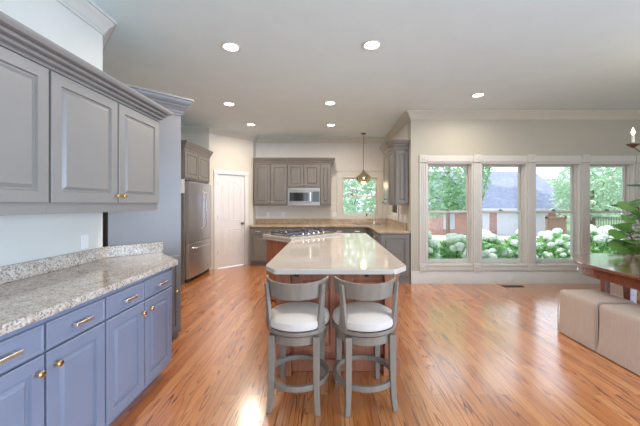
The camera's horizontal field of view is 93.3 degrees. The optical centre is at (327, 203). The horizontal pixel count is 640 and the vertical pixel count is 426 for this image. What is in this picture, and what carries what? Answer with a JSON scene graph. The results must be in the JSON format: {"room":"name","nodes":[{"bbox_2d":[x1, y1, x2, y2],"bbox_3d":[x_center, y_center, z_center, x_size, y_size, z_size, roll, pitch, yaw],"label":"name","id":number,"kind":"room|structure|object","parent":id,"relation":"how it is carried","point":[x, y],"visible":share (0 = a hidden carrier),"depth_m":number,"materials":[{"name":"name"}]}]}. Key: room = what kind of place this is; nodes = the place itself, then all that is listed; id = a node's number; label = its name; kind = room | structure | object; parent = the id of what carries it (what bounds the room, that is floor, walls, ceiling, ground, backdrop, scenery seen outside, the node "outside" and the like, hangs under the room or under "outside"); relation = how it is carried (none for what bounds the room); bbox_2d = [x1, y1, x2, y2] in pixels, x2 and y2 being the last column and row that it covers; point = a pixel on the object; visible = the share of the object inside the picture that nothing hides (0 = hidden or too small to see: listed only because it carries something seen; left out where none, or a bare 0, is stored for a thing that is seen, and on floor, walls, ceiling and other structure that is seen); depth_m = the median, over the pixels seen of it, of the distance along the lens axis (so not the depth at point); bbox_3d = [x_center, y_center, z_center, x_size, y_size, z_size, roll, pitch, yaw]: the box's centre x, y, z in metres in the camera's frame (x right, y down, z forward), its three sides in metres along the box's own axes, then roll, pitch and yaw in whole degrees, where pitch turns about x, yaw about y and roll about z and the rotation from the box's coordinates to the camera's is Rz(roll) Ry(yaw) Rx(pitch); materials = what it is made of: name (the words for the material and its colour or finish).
{"room":"kitchen","nodes":[
{"label":"kitchen","id":0,"kind":"room"},
{"bbox_2d":[0,0,102,266],"bbox_3d":[-2.020,-0.110,-0.280,0.100,3.000,5.840,0,0,0],"label":"wall","id":1,"kind":"structure","parent":0,"point":[23,238],"depth_m":2.16,"materials":[{"name":"white paint"}]},
{"bbox_2d":[0,11,63,215],"bbox_3d":[-1.686,-0.387,1.087,0.560,0.884,1.044,0,0,0],"label":"upper cabinet","id":2,"kind":"object","parent":1,"relation":"attached to","point":[26,55],"visible":1,"depth_m":1.46,"materials":[{"name":"grey paint"}]},
{"bbox_2d":[0,242,162,283],"bbox_3d":[-1.933,0.425,1.615,0.300,0.101,2.820,0,0,6],"label":"backsplash","id":3,"kind":"structure","parent":1,"relation":"attached to","point":[13,272],"depth_m":2.26,"materials":[{"name":"stone"}]},
{"bbox_2d":[81,234,88,248],"bbox_3d":[-1.966,0.305,2.440,0.008,0.115,0.075,0,0,0],"label":"wall outlet","id":4,"kind":"object","parent":1,"relation":"attached to","point":[84,238],"visible":1,"depth_m":2.44,"materials":[{"name":"white plastic"}]},
{"bbox_2d":[56,0,116,51],"bbox_3d":[-2.054,-1.542,0.480,1.137,0.135,7.307,0,0,-10],"label":"crown molding","id":5,"kind":"structure","parent":1,"relation":"attached to","point":[88,11],"depth_m":2.48,"materials":[{"name":"white paint"}]},
{"bbox_2d":[46,49,173,213],"bbox_3d":[-1.686,-0.387,2.179,0.560,0.884,1.139,0,0,0],"label":"upper cabinet","id":6,"kind":"object","parent":1,"relation":"attached to","point":[104,132],"visible":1,"depth_m":1.95,"materials":[{"name":"grey paint"}]},
{"bbox_2d":[181,134,208,149],"bbox_3d":[-2.875,-0.110,6.400,0.750,3.000,0.100,0,0,0],"label":"wall","id":7,"kind":"structure","parent":0,"point":[202,140],"depth_m":6.35,"materials":[{"name":"beige paint"}]},
{"bbox_2d":[209,134,252,269],"bbox_3d":[-2.151,-0.110,6.741,0.060,3.000,1.046,0,0,45],"label":"wall","id":8,"kind":"structure","parent":0,"point":[230,154],"depth_m":6.72,"materials":[{"name":"beige paint"}]},
{"bbox_2d":[214,169,247,268],"bbox_3d":[-2.138,0.328,6.700,0.816,2.125,0.107,0,0,-45],"label":"door","id":9,"kind":"structure","parent":8,"relation":"in","point":[228,188],"depth_m":6.70,"materials":[{"name":"white paint"}]},
{"bbox_2d":[253,142,255,223],"bbox_3d":[-1.810,-0.110,7.220,0.100,3.000,0.260,0,0,0],"label":"wall","id":10,"kind":"structure","parent":0,"point":[254,143],"depth_m":7.13,"materials":[{"name":"beige paint"}]},
{"bbox_2d":[256,143,386,218],"bbox_3d":[-0.155,-0.110,7.420,3.210,3.000,0.140,0,0,0],"label":"wall","id":11,"kind":"structure","parent":0,"point":[348,156],"depth_m":7.35,"materials":[{"name":"paint"}]},
{"bbox_2d":[253,158,287,205],"bbox_3d":[-1.327,-0.511,7.125,0.765,1.102,0.441,0,0,0],"label":"upper cabinet","id":12,"kind":"object","parent":11,"relation":"attached to","point":[270,174],"visible":0.99,"depth_m":6.98,"materials":[{"name":"grey paint"}]},
{"bbox_2d":[287,158,319,187],"bbox_3d":[-0.560,-0.722,7.125,0.760,0.680,0.441,0,0,0],"label":"upper cabinet","id":13,"kind":"object","parent":11,"relation":"attached to","point":[301,172],"visible":0.99,"depth_m":6.98,"materials":[{"name":"grey paint"}]},
{"bbox_2d":[287,188,319,205],"bbox_3d":[-0.560,-0.171,7.125,0.750,0.412,0.429,0,0,0],"label":"microwave","id":14,"kind":"object","parent":13,"relation":"attached to","point":[295,196],"visible":0.94,"depth_m":6.96,"materials":[{"name":"silver metal"}]},
{"bbox_2d":[320,158,334,205],"bbox_3d":[-0.007,-0.511,7.125,0.346,1.102,0.441,0,0,0],"label":"upper cabinet","id":15,"kind":"object","parent":11,"relation":"attached to","point":[325,163],"visible":1,"depth_m":6.98,"materials":[{"name":"grey paint"}]},
{"bbox_2d":[255,219,406,229],"bbox_3d":[-0.159,0.415,6.433,3.197,0.122,1.825,0,0,0],"label":"backsplash","id":16,"kind":"structure","parent":11,"relation":"attached to","point":[398,224],"depth_m":7.32,"materials":[{"name":"stone"}]},
{"bbox_2d":[336,171,382,218],"bbox_3d":[0.770,-0.223,7.385,1.140,1.175,0.130,0,0,0],"label":"window","id":17,"kind":"structure","parent":11,"relation":"in","point":[378,214],"depth_m":7.33,"materials":[{"name":"white paint"}]},
{"bbox_2d":[181,110,639,142],"bbox_3d":[1.525,-1.542,6.266,9.550,0.135,2.168,0,0,0],"label":"crown molding","id":18,"kind":"structure","parent":11,"relation":"attached to","point":[409,115],"depth_m":5.27,"materials":[{"name":"beige paint"}]},
{"bbox_2d":[91,0,639,136],"bbox_3d":[1.500,-1.710,2.150,10.200,0.200,10.900,0,0,0],"label":"ceiling","id":19,"kind":"structure","parent":0,"point":[294,57],"depth_m":3.30,"materials":[{"name":"paint"}]},
{"bbox_2d":[223,102,234,105],"bbox_3d":[-1.594,-1.605,4.862,0.196,0.010,0.196,0,0,0],"label":"recessed light","id":20,"kind":"object","parent":19,"relation":"in","point":[224,103],"visible":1,"depth_m":4.86,"materials":[{"name":"beige"}]},
{"bbox_2d":[221,42,240,51],"bbox_3d":[-0.995,-1.605,3.097,0.196,0.010,0.196,0,0,0],"label":"recessed light","id":21,"kind":"object","parent":19,"relation":"in","point":[228,46],"visible":1,"depth_m":3.09,"materials":[{"name":"white paint"}]},
{"bbox_2d":[324,101,335,104],"bbox_3d":[0.032,-1.605,4.814,0.196,0.010,0.196,0,0,0],"label":"recessed light","id":22,"kind":"object","parent":19,"relation":"in","point":[326,102],"visible":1,"depth_m":4.81,"materials":[{"name":"beige"}]},
{"bbox_2d":[356,133,370,183],"bbox_3d":[0.809,-1.034,6.880,0.340,1.153,0.340,0,0,0],"label":"pendant light","id":23,"kind":"object","parent":19,"relation":"hanging from","point":[363,177],"visible":1,"depth_m":6.79,"materials":[{"name":"brown metal"}]},
{"bbox_2d":[362,40,381,50],"bbox_3d":[0.446,-1.605,3.058,0.196,0.010,0.196,0,0,0],"label":"recessed light","id":24,"kind":"object","parent":19,"relation":"in","point":[370,45],"visible":1,"depth_m":3.06,"materials":[{"name":"beige"}]},
{"bbox_2d":[471,93,484,97],"bbox_3d":[2.216,-1.605,4.461,0.196,0.010,0.196,0,0,0],"label":"recessed light","id":25,"kind":"object","parent":19,"relation":"in","point":[476,95],"visible":1,"depth_m":4.46,"materials":[{"name":"beige"}]},
{"bbox_2d":[626,128,639,151],"bbox_3d":[3.716,-1.015,2.874,1.119,1.190,1.119,0,0,0],"label":"chandelier","id":26,"kind":"object","parent":19,"relation":"hanging from","point":[633,144],"visible":1,"depth_m":3.27,"materials":[{"name":"brown metal"}]},
{"bbox_2d":[109,264,639,425],"bbox_3d":[1.400,1.450,2.075,10.000,0.120,10.750,0,0,0],"label":"floor","id":27,"kind":"structure","parent":0,"point":[469,354],"depth_m":2.49,"materials":[{"name":"brown wood"}]},
{"bbox_2d":[0,295,104,425],"bbox_3d":[-1.577,0.953,1.376,0.657,0.874,0.746,0,0,0],"label":"base cabinet","id":28,"kind":"object","parent":27,"relation":"on","point":[52,368],"visible":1,"depth_m":1.43,"materials":[{"name":"blue paint"}]},
{"bbox_2d":[102,268,171,425],"bbox_3d":[-1.577,0.953,2.122,0.657,0.874,0.746,0,0,0],"label":"base cabinet","id":29,"kind":"object","parent":27,"relation":"on","point":[138,314],"visible":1,"depth_m":2.03,"materials":[{"name":"blue paint"}]},
{"bbox_2d":[103,82,193,337],"bbox_3d":[-1.864,0.151,3.105,0.716,2.477,0.610,0,0,-45],"label":"tall cabinet","id":30,"kind":"object","parent":27,"relation":"on","point":[163,224],"visible":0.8,"depth_m":3.04,"materials":[{"name":"grey paint"}]},
{"bbox_2d":[181,140,212,283],"bbox_3d":[-2.822,0.149,5.742,0.836,2.482,1.196,0,0,0],"label":"tall cabinet","id":31,"kind":"object","parent":27,"relation":"on","point":[195,159],"visible":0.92,"depth_m":5.42,"materials":[{"name":"grey paint"}]},
{"bbox_2d":[181,179,183,192],"bbox_3d":[-2.521,-0.312,5.237,0.035,0.225,0.006,0,0,0],"label":"switch plate","id":32,"kind":"object","parent":31,"relation":"attached to","point":[182,180],"visible":0.64,"depth_m":5.23,"materials":[{"name":"white plastic"}]},
{"bbox_2d":[185,181,212,282],"bbox_3d":[-2.771,0.492,5.800,0.858,1.785,1.022,0,0,0],"label":"refrigerator","id":33,"kind":"object","parent":27,"relation":"on","point":[198,242],"visible":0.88,"depth_m":5.59,"materials":[{"name":"silver metal"}]},
{"bbox_2d":[250,227,266,265],"bbox_3d":[-1.555,0.953,7.011,0.390,0.874,0.657,0,0,0],"label":"base cabinet","id":34,"kind":"object","parent":27,"relation":"on","point":[258,245],"visible":0.71,"depth_m":6.72,"materials":[{"name":"grey paint"}]},
{"bbox_2d":[267,227,284,233],"bbox_3d":[-1.160,0.953,7.011,0.400,0.874,0.657,0,0,0],"label":"base cabinet","id":35,"kind":"object","parent":27,"relation":"on","point":[269,229],"visible":0.03,"depth_m":6.72,"materials":[{"name":"grey paint"}]},
{"bbox_2d":[264,274,329,415],"bbox_3d":[-0.215,0.949,2.195,0.456,0.882,0.456,0,0,5],"label":"bar stool","id":36,"kind":"object","parent":27,"relation":"on","point":[300,322],"visible":1,"depth_m":2.02,"materials":[{"name":"grey wood"}]},
{"bbox_2d":[285,227,318,229],"bbox_3d":[-0.580,0.953,7.011,0.760,0.874,0.657,0,0,0],"label":"base cabinet","id":37,"kind":"object","parent":27,"relation":"on","point":[286,228],"visible":0.02,"depth_m":6.74,"materials":[{"name":"grey paint"}]},
{"bbox_2d":[319,227,345,232],"bbox_3d":[0.100,0.953,7.011,0.600,0.874,0.657,0,0,0],"label":"base cabinet","id":38,"kind":"object","parent":27,"relation":"on","point":[335,229],"visible":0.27,"depth_m":6.72,"materials":[{"name":"grey paint"}]},
{"bbox_2d":[267,240,399,375],"bbox_3d":[-0.159,0.953,3.650,1.482,0.874,2.500,0,0,0],"label":"kitchen island","id":39,"kind":"object","parent":27,"relation":"on","point":[332,302],"visible":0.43,"depth_m":2.51,"materials":[{"name":"brown wood"}]},
{"bbox_2d":[263,233,405,274],"bbox_3d":[-0.164,0.496,3.646,1.577,0.038,2.893,0,0,0],"label":"island countertop","id":40,"kind":"structure","parent":39,"relation":"on","point":[345,253],"depth_m":2.69,"materials":[{"name":"beige stone"}]},
{"bbox_2d":[263,232,340,239],"bbox_3d":[-0.380,0.461,4.545,0.983,0.031,0.685,0,0,-45],"label":"countertop","id":41,"kind":"structure","parent":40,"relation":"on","point":[335,233],"depth_m":4.25,"materials":[{"name":"beige stone"}]},
{"bbox_2d":[269,228,334,236],"bbox_3d":[-0.375,0.419,4.540,0.880,0.050,0.500,0,0,-45],"label":"cooktop","id":42,"kind":"object","parent":41,"relation":"in","point":[309,231],"visible":0.99,"depth_m":4.39,"materials":[{"name":"silver metal"}]},
{"bbox_2d":[346,227,367,233],"bbox_3d":[0.650,0.953,7.011,0.500,0.874,0.657,0,0,0],"label":"base cabinet","id":43,"kind":"object","parent":27,"relation":"on","point":[348,229],"visible":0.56,"depth_m":6.72,"materials":[{"name":"grey paint"}]},
{"bbox_2d":[332,274,398,416],"bbox_3d":[0.260,0.949,2.195,0.456,0.882,0.456,0,0,-9],"label":"bar stool","id":44,"kind":"object","parent":27,"relation":"on","point":[362,322],"visible":1,"depth_m":2.03,"materials":[{"name":"grey wood"}]},
{"bbox_2d":[368,228,373,237],"bbox_3d":[1.135,0.905,6.308,0.601,0.770,0.615,0,0,0],"label":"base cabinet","id":45,"kind":"object","parent":27,"relation":"on","point":[370,232],"visible":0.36,"depth_m":6.27,"materials":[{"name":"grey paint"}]},
{"bbox_2d":[373,231,409,282],"bbox_3d":[1.141,0.953,5.636,0.587,0.874,0.709,0,0,0],"label":"base cabinet","id":46,"kind":"object","parent":27,"relation":"on","point":[398,245],"visible":0.6,"depth_m":5.28,"materials":[{"name":"grey paint"}]},
{"bbox_2d":[249,219,409,233],"bbox_3d":[-0.159,0.435,6.308,3.197,0.162,2.075,0,0,0],"label":"countertop","id":47,"kind":"structure","parent":46,"relation":"on","point":[388,226],"depth_m":7.01,"materials":[{"name":"stone"}]},
{"bbox_2d":[366,206,376,223],"bbox_3d":[1.024,0.265,7.152,0.275,0.422,0.062,0,0,-14],"label":"faucet","id":48,"kind":"object","parent":47,"relation":"on","point":[369,206],"visible":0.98,"depth_m":7.15,"materials":[{"name":"silver metal"}]},
{"bbox_2d":[501,285,523,286],"bbox_3d":[3.120,1.387,5.090,0.340,0.006,0.110,0,0,0],"label":"floor vent","id":49,"kind":"object","parent":27,"relation":"in","point":[501,285],"visible":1,"depth_m":5.08,"materials":[{"name":"brown metal"}]},
{"bbox_2d":[557,289,635,351],"bbox_3d":[2.717,1.153,3.065,0.429,0.474,0.474,0,0,0],"label":"ottoman","id":50,"kind":"object","parent":27,"relation":"on","point":[577,317],"visible":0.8,"depth_m":3.02,"materials":[{"name":"beige fabric"}]},
{"bbox_2d":[570,253,639,303],"bbox_3d":[3.490,1.010,2.420,1.600,0.761,2.900,0,0,0],"label":"dining table","id":51,"kind":"object","parent":27,"relation":"on","point":[623,270],"visible":0.75,"depth_m":3.09,"materials":[{"name":"brown wood"}]},
{"bbox_2d":[596,304,639,375],"bbox_3d":[2.717,1.153,2.581,0.429,0.474,0.486,0,0,0],"label":"ottoman","id":52,"kind":"object","parent":27,"relation":"on","point":[619,324],"visible":1,"depth_m":2.61,"materials":[{"name":"beige fabric"}]},
{"bbox_2d":[607,184,639,300],"bbox_3d":[4.508,0.547,4.351,1.026,1.687,0.655,0,0,-9],"label":"fiddle leaf fig","id":53,"kind":"object","parent":27,"relation":"on","point":[633,246],"visible":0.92,"depth_m":4.34,"materials":[{"name":"green plant"}]},
{"bbox_2d":[637,290,639,300],"bbox_3d":[4.580,1.210,4.360,0.420,0.360,0.420,0,0,0],"label":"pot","id":54,"kind":"object","parent":27,"relation":"on","point":[638,292],"depth_m":4.30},
{"bbox_3d":[-1.578,0.953,0.630,0.657,0.874,0.746,0,0,0],"label":"base cabinet","id":55,"kind":"object","parent":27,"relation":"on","visible":0},
{"bbox_2d":[0,242,177,335],"bbox_3d":[-1.621,0.445,1.601,0.691,0.140,2.803,0,0,0],"label":"countertop","id":56,"kind":"structure","parent":55,"relation":"on","point":[32,291],"depth_m":1.90,"materials":[{"name":"stone"}]},
{"bbox_2d":[389,123,407,229],"bbox_3d":[1.495,-0.110,6.425,0.090,3.000,1.850,0,0,0],"label":"wall","id":57,"kind":"structure","parent":0,"point":[402,134],"depth_m":5.84,"materials":[{"name":"paint"}]},
{"bbox_2d":[387,205,398,220],"bbox_3d":[1.482,-0.185,6.735,0.105,1.070,1.150,0,0,0],"label":"window","id":58,"kind":"structure","parent":57,"relation":"in","point":[394,208],"depth_m":6.80,"materials":[{"name":"white paint"}]},
{"bbox_2d":[379,140,409,204],"bbox_3d":[1.234,-0.556,5.662,0.421,1.152,0.716,0,0,0],"label":"upper cabinet","id":59,"kind":"object","parent":57,"relation":"attached to","point":[395,152],"visible":1,"depth_m":5.40,"materials":[{"name":"grey paint"}]},
{"bbox_2d":[358,212,620,258],"bbox_3d":[15.000,2.565,62.750,150.000,1.650,114.500,0,0,0],"label":"lawn","id":60,"kind":"structure","parent":0,"point":[614,216],"depth_m":45.34,"materials":[{"name":"green plant"}]},
{"bbox_2d":[343,179,374,212],"bbox_3d":[0.806,-0.359,13.156,4.065,4.942,3.205,0,0,0],"label":"tree","id":61,"kind":"object","parent":60,"relation":"on","point":[348,202],"visible":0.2,"depth_m":12.65,"materials":[{"name":"green plant"}]},
{"bbox_2d":[428,230,440,258],"bbox_3d":[2.191,1.203,7.027,0.808,1.210,0.970,0,0,0],"label":"hydrangea bush","id":62,"kind":"object","parent":60,"relation":"on","point":[433,246],"visible":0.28,"depth_m":6.72,"materials":[{"name":"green plant"}]},
{"bbox_2d":[446,168,450,233],"bbox_3d":[11.459,-4.056,26.985,9.487,13.793,6.464,0,0,0],"label":"tree","id":63,"kind":"object","parent":60,"relation":"on","point":[447,214],"visible":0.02,"depth_m":26.07,"materials":[{"name":"green plant"}]},
{"bbox_2d":[438,233,465,258],"bbox_3d":[3.002,1.245,7.128,0.843,1.132,1.012,0,0,0],"label":"hydrangea bush","id":64,"kind":"object","parent":60,"relation":"on","point":[454,245],"visible":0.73,"depth_m":6.90,"materials":[{"name":"green plant"}]},
{"bbox_2d":[428,167,492,217],"bbox_3d":[6.235,-1.226,14.003,5.848,6.785,3.771,0,0,0],"label":"shade tree","id":65,"kind":"object","parent":60,"relation":"on","point":[450,200],"visible":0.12,"depth_m":13.01,"materials":[{"name":"green plant"}]},
{"bbox_2d":[482,229,506,258],"bbox_3d":[3.794,1.206,7.229,0.817,1.215,0.978,0,0,0],"label":"hydrangea bush","id":66,"kind":"object","parent":60,"relation":"on","point":[490,240],"visible":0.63,"depth_m":6.94,"materials":[{"name":"green plant"}]},
{"bbox_2d":[428,172,568,234],"bbox_3d":[15.750,-0.310,32.940,13.700,6.440,10.920,0,0,0],"label":"house","id":67,"kind":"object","parent":60,"relation":"on","point":[502,193],"visible":0.26,"depth_m":28.00,"materials":[{"name":"red brick"}]},
{"bbox_2d":[432,235,569,239],"bbox_3d":[14.500,2.695,24.200,23.000,0.478,7.400,0,0,0],"label":"driveway","id":68,"kind":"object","parent":60,"relation":"on","point":[437,237],"depth_m":25.37,"materials":[{"name":"concrete"}]},
{"bbox_2d":[545,215,566,234],"bbox_3d":[16.600,1.677,22.000,1.480,1.750,0.120,0,0,0],"label":"gate","id":69,"kind":"object","parent":68,"relation":"on","point":[551,223],"visible":0.55,"depth_m":21.98,"materials":[{"name":"brown wood"}]},
{"bbox_2d":[504,230,542,258],"bbox_3d":[4.608,1.203,7.199,0.852,1.220,1.026,0,0,0],"label":"hydrangea bush","id":70,"kind":"object","parent":60,"relation":"on","point":[512,242],"visible":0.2,"depth_m":7.05,"materials":[{"name":"green plant"}]},
{"bbox_2d":[537,228,569,258],"bbox_3d":[5.394,1.191,7.228,0.826,1.243,1.007,0,0,0],"label":"hydrangea bush","id":71,"kind":"object","parent":60,"relation":"on","point":[554,239],"visible":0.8,"depth_m":7.00,"materials":[{"name":"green plant"}]},
{"bbox_2d":[543,178,568,199],"bbox_3d":[33.804,-0.548,47.367,11.484,7.072,6.711,0,0,11],"label":"tree","id":72,"kind":"object","parent":60,"relation":"on","point":[553,182],"visible":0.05,"depth_m":45.88,"materials":[{"name":"green plant"}]},
{"bbox_2d":[549,167,621,225],"bbox_3d":[21.478,-0.868,24.223,6.745,7.176,4.626,0,0,0],"label":"maple tree","id":73,"kind":"object","parent":60,"relation":"on","point":[596,194],"visible":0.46,"depth_m":23.55,"materials":[{"name":"green plant"}]},
{"bbox_2d":[568,176,621,215],"bbox_3d":[52.068,-1.472,58.012,14.360,8.965,6.623,0,0,0],"label":"tree","id":74,"kind":"object","parent":60,"relation":"on","point":[618,214],"visible":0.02,"depth_m":56.91,"materials":[{"name":"green plant"}]},
{"bbox_2d":[590,224,621,253],"bbox_3d":[6.205,1.139,6.945,0.845,1.330,0.995,0,0,0],"label":"hydrangea bush","id":75,"kind":"object","parent":60,"relation":"on","point":[600,235],"visible":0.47,"depth_m":6.70,"materials":[{"name":"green plant"}]},
{"bbox_2d":[590,216,621,229],"bbox_3d":[22.500,1.658,20.500,10.000,1.620,0.036,0,0,0],"label":"iron fence","id":76,"kind":"object","parent":60,"relation":"on","point":[590,216],"visible":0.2,"depth_m":20.49,"materials":[{"name":"metal"}]},
{"bbox_2d":[408,120,639,282],"bbox_3d":[3.875,-0.110,5.390,4.850,3.000,0.220,0,0,0],"label":"wall","id":77,"kind":"structure","parent":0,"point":[426,137],"depth_m":5.28,"materials":[{"name":"beige paint"}]},
{"bbox_2d":[419,155,473,270],"bbox_3d":[2.064,0.157,5.364,0.942,2.031,0.253,0,0,0],"label":"window","id":78,"kind":"structure","parent":77,"relation":"attached to","point":[425,264],"depth_m":5.27,"materials":[{"name":"white paint"}]},
{"bbox_2d":[473,155,527,270],"bbox_3d":[3.008,0.157,5.364,0.942,2.031,0.253,0,0,0],"label":"window","id":79,"kind":"structure","parent":77,"relation":"attached to","point":[520,264],"depth_m":5.27,"materials":[{"name":"white paint"}]},
{"bbox_2d":[411,271,612,283],"bbox_3d":[3.875,1.280,5.269,4.850,0.220,0.022,0,0,0],"label":"baseboard","id":80,"kind":"structure","parent":77,"relation":"attached to","point":[417,277],"depth_m":5.26,"materials":[{"name":"white paint"}]},
{"bbox_2d":[527,155,581,270],"bbox_3d":[3.952,0.157,5.364,0.942,2.031,0.253,0,0,0],"label":"window","id":81,"kind":"structure","parent":77,"relation":"attached to","point":[574,162],"depth_m":5.27,"materials":[{"name":"white paint"}]},
{"bbox_2d":[581,155,639,253],"bbox_3d":[4.965,0.157,5.364,1.080,2.031,0.253,0,0,0],"label":"window","id":82,"kind":"structure","parent":77,"relation":"attached to","point":[630,165],"depth_m":5.26,"materials":[{"name":"white paint"}]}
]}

